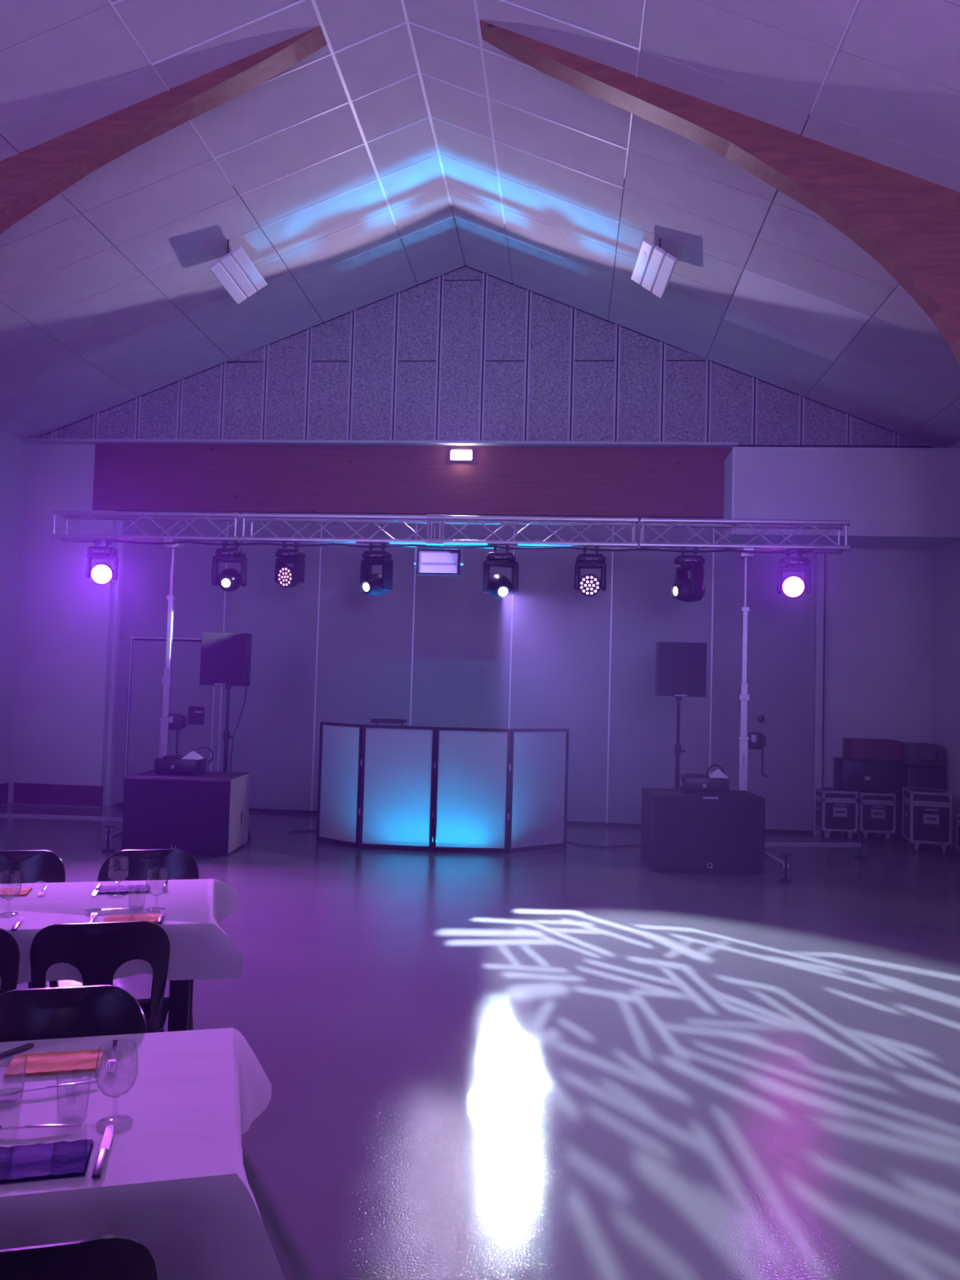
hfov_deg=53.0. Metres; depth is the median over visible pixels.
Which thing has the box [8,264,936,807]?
wall
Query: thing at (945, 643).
wall
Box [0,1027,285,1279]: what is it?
tablecloth
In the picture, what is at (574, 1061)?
floor
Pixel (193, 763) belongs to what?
machine
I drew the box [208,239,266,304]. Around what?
heater
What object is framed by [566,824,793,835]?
cable
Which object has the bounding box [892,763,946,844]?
case
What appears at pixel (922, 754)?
equipment bag
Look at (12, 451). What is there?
wall
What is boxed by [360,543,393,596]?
light
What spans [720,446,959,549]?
wall
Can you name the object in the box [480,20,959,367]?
beam
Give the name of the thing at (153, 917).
paper napkin
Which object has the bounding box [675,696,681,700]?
socket
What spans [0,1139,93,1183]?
paper napkin
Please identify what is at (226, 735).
speaker stand
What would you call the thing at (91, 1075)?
tumbler
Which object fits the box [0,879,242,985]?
tablecloth
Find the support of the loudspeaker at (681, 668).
on the speaker stand at (677, 750)
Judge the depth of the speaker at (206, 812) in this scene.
8.63 m
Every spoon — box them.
[0,1080,97,1097]
[0,1123,82,1130]
[84,907,143,911]
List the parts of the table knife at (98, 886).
blade, handle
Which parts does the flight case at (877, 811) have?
panel, handle dish, handle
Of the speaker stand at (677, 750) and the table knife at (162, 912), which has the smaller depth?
the table knife at (162, 912)
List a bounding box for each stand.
[0,538,186,852]
[222,689,251,839]
[370,718,406,725]
[640,700,684,853]
[737,547,865,882]
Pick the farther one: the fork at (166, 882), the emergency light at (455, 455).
the emergency light at (455, 455)
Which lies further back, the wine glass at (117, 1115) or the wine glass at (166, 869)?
the wine glass at (166, 869)
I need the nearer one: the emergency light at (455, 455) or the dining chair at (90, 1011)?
the dining chair at (90, 1011)
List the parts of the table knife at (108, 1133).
handle, blade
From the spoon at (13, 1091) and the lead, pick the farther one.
the lead
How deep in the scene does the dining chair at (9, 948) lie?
3.04 m
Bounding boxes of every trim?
[19,438,738,447]
[812,553,824,835]
[822,553,826,834]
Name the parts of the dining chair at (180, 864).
backrest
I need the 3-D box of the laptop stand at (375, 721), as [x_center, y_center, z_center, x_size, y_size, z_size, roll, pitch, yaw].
[-0.970,0.925,10.193,0.340,0.174,0.240,1,-3,5]
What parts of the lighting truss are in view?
frame, frame, frame, coupler post, frame, frame, coupler post, frame, frame, frame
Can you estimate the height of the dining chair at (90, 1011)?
0.816 m
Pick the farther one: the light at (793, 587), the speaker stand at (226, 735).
the speaker stand at (226, 735)
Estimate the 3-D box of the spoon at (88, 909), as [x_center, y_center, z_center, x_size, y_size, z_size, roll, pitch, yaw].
[-1.327,0.979,3.491,0.199,0.007,0.038,3,-3,-20]
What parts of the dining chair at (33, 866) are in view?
leg, backrest, leg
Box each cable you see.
[112,539,812,553]
[259,811,316,815]
[288,829,316,832]
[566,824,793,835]
[566,840,640,848]
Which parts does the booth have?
panel frame, panel frame, panel frame, panel frame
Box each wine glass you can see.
[0,873,22,914]
[95,1044,138,1121]
[107,857,128,896]
[146,869,168,909]
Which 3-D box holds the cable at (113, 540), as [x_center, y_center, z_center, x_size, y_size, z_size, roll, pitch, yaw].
[-0.282,-0.914,9.436,6.902,0.039,0.020,1,-3,5]
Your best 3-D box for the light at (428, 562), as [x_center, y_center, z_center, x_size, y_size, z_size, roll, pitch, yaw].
[-0.408,-0.804,9.565,0.490,0.326,0.121,1,-3,5]
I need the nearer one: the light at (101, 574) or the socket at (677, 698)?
the socket at (677, 698)
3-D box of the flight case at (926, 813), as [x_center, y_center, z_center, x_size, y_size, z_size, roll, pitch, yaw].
[4.718,1.897,10.158,0.416,0.621,0.480,1,-3,14]
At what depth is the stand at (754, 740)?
9.23 m
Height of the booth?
1.186 m
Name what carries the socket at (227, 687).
attached to the loudspeaker at (225, 657)
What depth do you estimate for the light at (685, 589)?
9.23 m
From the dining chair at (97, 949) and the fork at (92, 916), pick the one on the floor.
the dining chair at (97, 949)
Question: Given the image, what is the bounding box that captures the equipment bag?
[895,742,944,766]
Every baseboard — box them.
[0,782,8,804]
[13,782,103,806]
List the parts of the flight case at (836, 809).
handle dish, handle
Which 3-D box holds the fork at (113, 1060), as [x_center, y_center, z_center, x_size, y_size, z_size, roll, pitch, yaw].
[-0.823,0.930,2.156,0.020,0.007,0.195,2,-3,-17]
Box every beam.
[0,25,327,234]
[92,444,733,519]
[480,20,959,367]
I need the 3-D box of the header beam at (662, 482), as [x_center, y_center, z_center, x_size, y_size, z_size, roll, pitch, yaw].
[-0.777,-1.895,11.480,7.900,0.810,0.180,1,-3,5]
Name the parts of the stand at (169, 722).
winch plate, crank handle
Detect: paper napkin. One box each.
[0,887,31,896]
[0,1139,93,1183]
[3,1048,105,1077]
[97,884,151,893]
[102,913,161,923]
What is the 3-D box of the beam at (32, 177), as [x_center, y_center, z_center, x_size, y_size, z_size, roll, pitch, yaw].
[-3.622,-1.358,7.174,4.825,6.378,0.200,1,-3,5]
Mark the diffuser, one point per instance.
(455, 455)
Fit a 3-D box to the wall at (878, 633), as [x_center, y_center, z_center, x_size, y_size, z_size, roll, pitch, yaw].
[4.634,-0.045,11.270,1.300,4.400,0.200,1,-3,5]
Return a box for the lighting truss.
[49,510,849,554]
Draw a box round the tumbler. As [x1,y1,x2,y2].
[56,1075,91,1122]
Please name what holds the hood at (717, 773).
attached to the machine at (717, 781)
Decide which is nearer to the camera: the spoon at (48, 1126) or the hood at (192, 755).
the spoon at (48, 1126)
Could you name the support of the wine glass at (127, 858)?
on the tablecloth at (200, 949)
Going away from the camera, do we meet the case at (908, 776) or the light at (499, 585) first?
the light at (499, 585)
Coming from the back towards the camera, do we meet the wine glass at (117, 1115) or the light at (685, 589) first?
the light at (685, 589)
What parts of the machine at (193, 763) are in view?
lid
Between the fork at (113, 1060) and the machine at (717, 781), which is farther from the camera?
the machine at (717, 781)
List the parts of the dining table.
leg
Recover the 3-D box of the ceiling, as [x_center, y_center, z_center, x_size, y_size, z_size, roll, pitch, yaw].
[-0.804,-3.773,4.680,11.240,2.368,14.800,1,-3,5]
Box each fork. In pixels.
[37,884,47,895]
[88,912,97,923]
[105,1040,117,1073]
[162,880,167,891]
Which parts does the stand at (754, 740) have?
winch plate, crank handle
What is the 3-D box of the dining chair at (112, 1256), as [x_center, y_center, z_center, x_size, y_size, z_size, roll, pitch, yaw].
[-0.732,1.246,1.502,0.433,0.816,0.479,2,-3,-15]
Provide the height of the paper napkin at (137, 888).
0.010 m
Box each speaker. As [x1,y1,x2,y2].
[121,769,250,855]
[640,787,764,873]
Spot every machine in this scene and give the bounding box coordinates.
[154,746,213,775]
[679,764,728,794]
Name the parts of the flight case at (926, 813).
handle dish, handle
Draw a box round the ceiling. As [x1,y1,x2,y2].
[0,0,959,448]
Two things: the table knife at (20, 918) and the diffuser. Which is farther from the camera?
the diffuser
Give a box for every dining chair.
[0,849,65,988]
[0,928,19,994]
[0,984,146,1042]
[0,1234,157,1279]
[30,920,170,1032]
[97,848,199,1030]
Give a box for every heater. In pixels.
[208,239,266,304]
[631,238,677,298]
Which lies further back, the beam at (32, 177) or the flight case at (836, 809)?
the flight case at (836, 809)
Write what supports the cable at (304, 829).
on the floor
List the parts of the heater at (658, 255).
heater panel, heater panel, heater panel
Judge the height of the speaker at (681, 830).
0.675 m
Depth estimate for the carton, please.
10.74 m
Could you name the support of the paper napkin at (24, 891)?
on the tablecloth at (200, 949)
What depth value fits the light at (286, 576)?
9.61 m
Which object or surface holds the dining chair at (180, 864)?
on the floor
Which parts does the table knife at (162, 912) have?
handle, blade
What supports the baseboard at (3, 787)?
attached to the wall at (12, 451)
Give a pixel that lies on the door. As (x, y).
(190, 699)
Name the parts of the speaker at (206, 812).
panel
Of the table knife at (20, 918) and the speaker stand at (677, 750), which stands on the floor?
the speaker stand at (677, 750)
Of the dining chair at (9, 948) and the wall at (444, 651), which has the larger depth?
the wall at (444, 651)
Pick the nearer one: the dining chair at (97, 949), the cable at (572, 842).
the dining chair at (97, 949)
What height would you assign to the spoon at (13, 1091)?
0.007 m
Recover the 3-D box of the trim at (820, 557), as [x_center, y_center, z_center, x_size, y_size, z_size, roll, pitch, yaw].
[3.906,0.428,11.120,0.085,3.600,0.140,1,-3,5]
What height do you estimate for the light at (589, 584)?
0.525 m
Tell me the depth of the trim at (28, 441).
11.36 m
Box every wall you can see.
[0,430,26,804]
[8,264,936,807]
[111,515,823,834]
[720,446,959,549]
[822,548,932,792]
[931,439,959,847]
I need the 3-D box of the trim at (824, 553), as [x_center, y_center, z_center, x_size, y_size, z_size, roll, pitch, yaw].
[3.963,0.431,11.145,0.022,3.600,0.120,1,-3,5]
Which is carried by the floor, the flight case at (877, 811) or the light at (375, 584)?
the flight case at (877, 811)
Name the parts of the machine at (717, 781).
lid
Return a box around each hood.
[181,751,204,759]
[708,768,728,777]
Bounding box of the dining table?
[167,979,193,1031]
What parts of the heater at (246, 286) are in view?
heater panel, heater panel, heater panel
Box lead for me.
[230,687,247,772]
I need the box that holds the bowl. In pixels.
[95,1044,138,1097]
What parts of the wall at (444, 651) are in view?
partition panel, partition panel, partition panel, partition panel, partition panel, partition panel, partition panel, partition panel, round pull, partition panel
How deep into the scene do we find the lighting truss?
9.53 m
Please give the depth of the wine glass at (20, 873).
3.42 m
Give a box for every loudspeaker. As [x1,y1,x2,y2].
[199,631,252,689]
[654,641,706,700]
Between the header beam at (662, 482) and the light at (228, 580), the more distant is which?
the header beam at (662, 482)
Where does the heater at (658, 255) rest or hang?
hanging from the ceiling
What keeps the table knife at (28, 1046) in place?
on the tablecloth at (173, 1180)
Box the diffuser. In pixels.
[451,450,471,459]
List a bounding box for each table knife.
[0,1043,34,1058]
[10,915,23,931]
[91,1124,113,1178]
[92,883,102,895]
[157,909,164,924]
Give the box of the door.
[123,636,214,799]
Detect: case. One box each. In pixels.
[814,786,858,839]
[833,757,897,791]
[854,791,896,840]
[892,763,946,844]
[902,786,952,853]
[955,813,959,849]
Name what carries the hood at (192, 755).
attached to the machine at (193, 763)
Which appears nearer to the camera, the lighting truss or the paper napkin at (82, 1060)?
the paper napkin at (82, 1060)
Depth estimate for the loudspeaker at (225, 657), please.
9.69 m
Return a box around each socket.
[225,685,231,689]
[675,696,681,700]
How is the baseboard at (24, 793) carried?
attached to the wall at (465, 353)
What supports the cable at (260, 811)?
on the floor
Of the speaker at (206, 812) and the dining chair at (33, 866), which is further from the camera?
the speaker at (206, 812)
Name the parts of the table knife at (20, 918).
handle, blade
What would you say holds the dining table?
on the floor
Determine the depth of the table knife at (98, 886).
3.81 m
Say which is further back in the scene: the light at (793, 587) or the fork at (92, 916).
the light at (793, 587)
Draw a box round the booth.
[315,721,568,853]
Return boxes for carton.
[842,737,902,760]
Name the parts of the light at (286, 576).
len plate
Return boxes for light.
[85,539,118,585]
[211,541,248,591]
[274,542,305,587]
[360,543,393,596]
[413,545,463,576]
[449,449,473,461]
[482,545,518,599]
[573,546,606,596]
[671,547,705,602]
[777,549,810,599]
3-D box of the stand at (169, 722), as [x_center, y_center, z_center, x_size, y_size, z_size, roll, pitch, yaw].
[-3.775,0.446,9.454,2.000,2.980,1.678,2,-3,-18]
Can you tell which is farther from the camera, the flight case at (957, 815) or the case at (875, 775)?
the case at (875, 775)
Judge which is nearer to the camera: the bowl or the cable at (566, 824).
the bowl
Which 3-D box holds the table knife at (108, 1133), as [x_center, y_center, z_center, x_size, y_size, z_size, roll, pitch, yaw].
[-0.676,0.916,1.731,0.017,0.008,0.203,2,-3,-14]
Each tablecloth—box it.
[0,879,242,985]
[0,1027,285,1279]
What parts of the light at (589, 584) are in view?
len plate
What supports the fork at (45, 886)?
on the tablecloth at (200, 949)
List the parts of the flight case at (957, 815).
panel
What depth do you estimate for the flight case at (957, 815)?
9.69 m
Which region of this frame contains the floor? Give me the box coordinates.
[0,804,959,1279]

